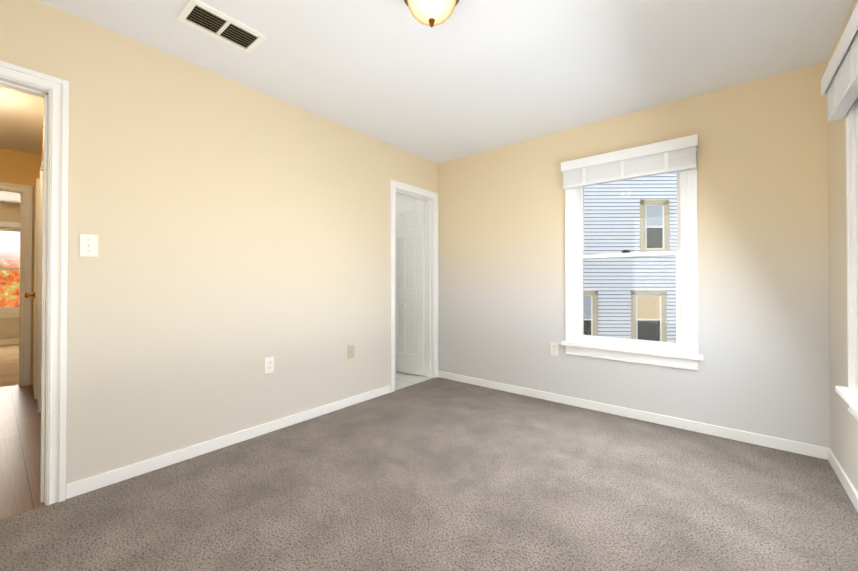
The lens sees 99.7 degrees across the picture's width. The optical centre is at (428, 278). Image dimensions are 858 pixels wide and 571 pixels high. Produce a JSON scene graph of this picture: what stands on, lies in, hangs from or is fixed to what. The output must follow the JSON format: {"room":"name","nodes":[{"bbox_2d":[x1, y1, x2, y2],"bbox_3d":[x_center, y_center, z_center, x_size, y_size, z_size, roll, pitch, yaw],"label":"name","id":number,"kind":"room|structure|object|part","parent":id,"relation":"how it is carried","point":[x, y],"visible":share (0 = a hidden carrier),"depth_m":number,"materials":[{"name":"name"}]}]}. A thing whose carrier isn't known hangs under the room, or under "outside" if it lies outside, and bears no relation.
{"room":"empty bedroom","nodes":[
{"label":"empty bedroom","id":0,"kind":"room"},
{"bbox_2d":[0,202,19,339],"bbox_3d":[-7.009,-0.078,6.670,0.180,2.440,3.040,0,-1,39],"label":"wall","id":1,"kind":"structure","parent":0,"point":[9,327],"depth_m":6.25,"materials":[{"name":"beige paint"}]},
{"bbox_2d":[0,338,18,345],"bbox_3d":[-6.935,1.092,6.598,0.013,0.100,2.800,0,-1,39],"label":"baseboard","id":2,"kind":"structure","parent":1,"relation":"attached to","point":[9,341],"depth_m":6.24,"materials":[{"name":"white wood"}]},
{"bbox_2d":[0,311,18,317],"bbox_3d":[-7.387,0.616,6.042,0.088,0.113,1.196,0,-1,39],"label":"window sill","id":3,"kind":"structure","parent":1,"relation":"attached to","point":[8,314],"depth_m":6.22,"materials":[{"name":"white wood"}]},
{"bbox_2d":[0,221,19,310],"bbox_3d":[-7.473,-0.180,6.120,0.243,1.595,1.156,0,-1,39],"label":"window","id":4,"kind":"structure","parent":1,"relation":"in","point":[9,308],"depth_m":6.27,"materials":[{"name":"white"}]},
{"bbox_2d":[41,127,43,161],"bbox_3d":[-3.041,-0.110,2.962,3.100,2.440,0.120,0,-1,39],"label":"wall","id":5,"kind":"structure","parent":0,"point":[42,146],"depth_m":3.23,"materials":[{"name":"beige paint"}]},
{"bbox_2d":[24,178,39,398],"bbox_3d":[-3.884,0.093,3.543,0.760,2.020,0.102,0,-1,42],"label":"door","id":6,"kind":"structure","parent":5,"relation":"in","point":[36,291],"depth_m":3.31,"materials":[{"name":"white wood"}]},
{"bbox_3d":[-3.665,0.151,3.323,0.064,0.064,0.067,0,-1,42],"label":"hall end door knob","id":7,"kind":"part","parent":6,"relation":"part of","materials":[{"name":"gold metal"}]},
{"bbox_2d":[38,160,42,412],"bbox_3d":[-2.950,0.064,2.789,0.860,2.090,0.036,0,-1,39],"label":"door frame","id":8,"kind":"structure","parent":5,"relation":"attached to","point":[40,286],"depth_m":3.00,"materials":[{"name":"white wood"}]},
{"bbox_2d":[0,0,437,483],"bbox_3d":[-1.210,-0.112,2.653,0.120,2.440,3.970,0,-1,39],"label":"wall","id":9,"kind":"structure","parent":0,"point":[241,231],"depth_m":2.28,"materials":[{"name":"beige paint"}]},
{"bbox_2d":[0,60,68,504],"bbox_3d":[-2.165,0.053,1.492,0.162,2.090,0.945,0,-1,39],"label":"door frame","id":10,"kind":"structure","parent":9,"relation":"attached to","point":[52,91],"depth_m":1.78,"materials":[{"name":"white wood"}]},
{"bbox_2d":[80,234,97,256],"bbox_3d":[-1.761,-0.172,1.876,0.019,0.115,0.070,0,-1,39],"label":"switch plate","id":11,"kind":"object","parent":9,"relation":"attached to","point":[88,245],"visible":1,"depth_m":1.88,"materials":[{"name":"white plastic"}]},
{"bbox_2d":[66,385,390,498],"bbox_3d":[-1.096,1.072,2.677,0.013,0.072,2.255,0,-1,39],"label":"baseboard","id":12,"kind":"structure","parent":9,"relation":"attached to","point":[85,485],"depth_m":2.27,"materials":[{"name":"white wood"}]},
{"bbox_2d":[264,356,273,373],"bbox_3d":[-1.154,0.625,2.615,0.007,0.115,0.070,0,-1,39],"label":"electrical outlet","id":13,"kind":"object","parent":9,"relation":"attached to","point":[268,364],"visible":1,"depth_m":2.61,"materials":[{"name":"white plastic"}]},
{"bbox_2d":[348,345,353,358],"bbox_3d":[-0.681,0.642,3.183,0.015,0.115,0.070,0,-1,39],"label":"outlet","id":14,"kind":"object","parent":9,"relation":"attached to","point":[350,351],"visible":1,"depth_m":3.18,"materials":[{"name":"beige plastic"}]},
{"bbox_2d":[395,199,424,375],"bbox_3d":[-0.309,0.100,4.313,0.605,2.020,0.035,0,-1,33],"label":"bathroom door","id":15,"kind":"structure","parent":9,"relation":"in","point":[409,288],"depth_m":4.24,"materials":[{"name":"white wood"}]},
{"bbox_2d":[390,180,437,392],"bbox_3d":[-0.192,0.073,3.888,0.162,2.090,0.750,0,-1,39],"label":"door frame","id":16,"kind":"structure","parent":9,"relation":"attached to","point":[430,198],"depth_m":4.09,"materials":[{"name":"white wood"}]},
{"bbox_2d":[395,193,419,202],"bbox_3d":[-0.801,-0.093,4.881,2.080,2.440,0.010,0,-1,39],"label":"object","id":17,"kind":"object","parent":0,"point":[399,198],"depth_m":4.49,"materials":[{"name":"white paint"}]},
{"bbox_2d":[0,0,853,203],"bbox_3d":[-2.674,-1.361,3.907,10.400,0.080,4.270,0,-1,39],"label":"ceiling","id":18,"kind":"structure","parent":0,"point":[468,77],"depth_m":2.18,"materials":[{"name":"white paint"}]},
{"bbox_2d":[176,0,266,53],"bbox_3d":[-1.097,-1.333,1.929,0.215,0.014,0.365,0,-1,39],"label":"ceiling vent","id":19,"kind":"object","parent":18,"relation":"in","point":[204,18],"visible":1,"depth_m":1.91,"materials":[{"name":"white metal"}]},
{"bbox_2d":[404,0,459,27],"bbox_3d":[0.013,-1.247,1.662,0.304,0.188,0.304,0,-1,39],"label":"ceiling light","id":20,"kind":"object","parent":18,"relation":"attached to","point":[431,21],"depth_m":1.63,"materials":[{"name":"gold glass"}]},
{"bbox_3d":[0.013,-1.238,1.662,0.228,0.106,0.228,0,-1,39],"label":"ceiling light shade","id":21,"kind":"part","parent":20,"relation":"part of","materials":[{"name":"white glass"}]},
{"bbox_2d":[0,377,857,570],"bbox_3d":[0.098,1.129,1.604,3.220,0.060,4.270,0,-1,39],"label":"floor carpet","id":22,"kind":"object","parent":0,"point":[438,474],"visible":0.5,"depth_m":1.77,"materials":[{"name":"grey carpet"}]},
{"bbox_2d":[438,61,829,447],"bbox_3d":[0.502,-0.101,3.930,5.540,2.440,0.180,0,-1,39],"label":"wall","id":23,"kind":"structure","parent":0,"point":[763,269],"depth_m":2.59,"materials":[{"name":"beige paint"}]},
{"bbox_2d":[550,342,557,355],"bbox_3d":[1.136,0.638,3.281,0.070,0.115,0.007,0,-1,39],"label":"electrical outlet","id":24,"kind":"object","parent":23,"relation":"attached to","point":[553,348],"visible":1,"depth_m":3.28,"materials":[{"name":"white plastic"}]},
{"bbox_2d":[561,134,698,354],"bbox_3d":[1.622,-0.202,2.970,0.961,1.625,0.320,0,-1,39],"label":"window","id":25,"kind":"structure","parent":23,"relation":"in","point":[678,156],"depth_m":2.83,"materials":[{"name":"white"}]},
{"bbox_3d":[1.659,-0.147,3.015,0.865,1.515,0.204,0,-1,39],"label":"window sash","id":26,"kind":"part","parent":25,"relation":"part of","materials":[{"name":"white"}]},
{"bbox_2d":[561,134,697,189],"bbox_3d":[1.545,-0.903,2.883,0.961,0.225,0.077,0,-1,39],"label":"blind","id":27,"kind":"object","parent":25,"relation":"attached to","point":[678,154],"depth_m":2.81,"materials":[{"name":"white"}]},
{"bbox_2d":[561,341,702,370],"bbox_3d":[1.575,0.608,2.906,1.001,0.113,0.088,0,-1,39],"label":"window sill","id":28,"kind":"structure","parent":23,"relation":"attached to","point":[656,357],"depth_m":2.85,"materials":[{"name":"white wood"}]},
{"bbox_2d":[438,371,827,459],"bbox_3d":[1.267,1.076,3.166,3.040,0.072,0.013,0,-1,39],"label":"baseboard","id":29,"kind":"structure","parent":23,"relation":"attached to","point":[821,452],"depth_m":2.75,"materials":[{"name":"white wood"}]},
{"bbox_2d":[827,0,857,491],"bbox_3d":[1.252,-0.130,0.625,0.180,2.440,3.970,0,-1,39],"label":"wall","id":30,"kind":"structure","parent":0,"point":[843,434],"depth_m":2.01,"materials":[{"name":"beige paint"}]},
{"bbox_2d":[821,2,857,121],"bbox_3d":[1.747,-0.915,1.471,0.077,0.225,0.961,0,-1,39],"label":"window blind","id":31,"kind":"object","parent":30,"relation":"attached to","point":[839,83],"visible":1,"depth_m":1.59,"materials":[{"name":"white"}]},
{"bbox_2d":[828,448,857,511],"bbox_3d":[1.178,1.055,0.676,0.013,0.072,3.970,0,-1,39],"label":"baseboard","id":32,"kind":"structure","parent":30,"relation":"attached to","point":[847,485],"depth_m":1.90,"materials":[{"name":"white wood"}]},
{"bbox_2d":[835,386,857,420],"bbox_3d":[1.784,0.596,1.428,0.088,0.113,1.001,0,-1,39],"label":"window sill","id":33,"kind":"structure","parent":30,"relation":"attached to","point":[848,396],"depth_m":1.70,"materials":[{"name":"white wood"}]},
{"bbox_2d":[845,98,857,391],"bbox_3d":[1.855,-0.228,1.377,0.203,1.590,0.961,0,-1,39],"label":"window","id":34,"kind":"structure","parent":30,"relation":"in","point":[851,128],"depth_m":1.74,"materials":[{"name":"white wood"}]},
{"label":"outside","id":35,"kind":"structure","parent":0,"visible":0},
{"bbox_3d":[1.906,4.376,4.731,30.000,0.100,26.000,0,-1,39],"label":"ground","id":36,"kind":"structure","parent":35,"visible":0},
{"bbox_2d":[0,231,19,307],"bbox_3d":[-9.417,-0.249,7.617,0.100,9.200,8.000,0,-1,39],"label":"foliage","id":37,"kind":"object","parent":36,"relation":"on","point":[13,288],"depth_m":7.88,"materials":[{"name":"orange plant"}]},
{"bbox_2d":[583,172,676,342],"bbox_3d":[6.148,-0.209,12.286,9.000,9.200,4.045,0,0,1],"label":"neighboring building exterior","id":38,"kind":"structure","parent":36,"relation":"on","point":[666,243],"depth_m":10.31,"materials":[{"name":"blue"}]},
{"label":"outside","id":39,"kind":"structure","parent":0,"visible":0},
{"bbox_2d":[0,344,18,386],"bbox_3d":[-5.550,1.162,5.458,3.960,0.060,3.040,0,-1,39],"label":"floor carpet","id":40,"kind":"object","parent":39,"point":[9,365],"depth_m":4.69,"materials":[{"name":"beige carpet"}]},
{"bbox_2d":[0,148,40,384],"bbox_3d":[-4.532,-0.105,3.495,0.120,2.440,1.047,0,-1,39],"label":"wall","id":41,"kind":"structure","parent":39,"point":[19,167],"depth_m":3.79,"materials":[{"name":"beige paint"}]},
{"bbox_2d":[0,182,32,385],"bbox_3d":[-4.522,0.070,3.506,0.162,2.090,0.900,0,-1,39],"label":"door frame","id":42,"kind":"structure","parent":41,"relation":"attached to","point":[25,192],"depth_m":3.78,"materials":[{"name":"white wood"}]},
{"bbox_2d":[0,385,44,519],"bbox_3d":[-3.351,1.136,2.481,3.220,0.060,1.240,0,-1,39],"label":"floor","id":43,"kind":"structure","parent":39,"point":[20,434],"depth_m":2.33,"materials":[{"name":"brown wood"}]},
{"bbox_2d":[395,371,431,389],"bbox_3d":[-1.119,1.154,4.484,2.320,0.060,1.370,0,-1,39],"label":"floor","id":44,"kind":"structure","parent":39,"point":[403,380],"depth_m":4.02,"materials":[{"name":"white wood"}]}
]}

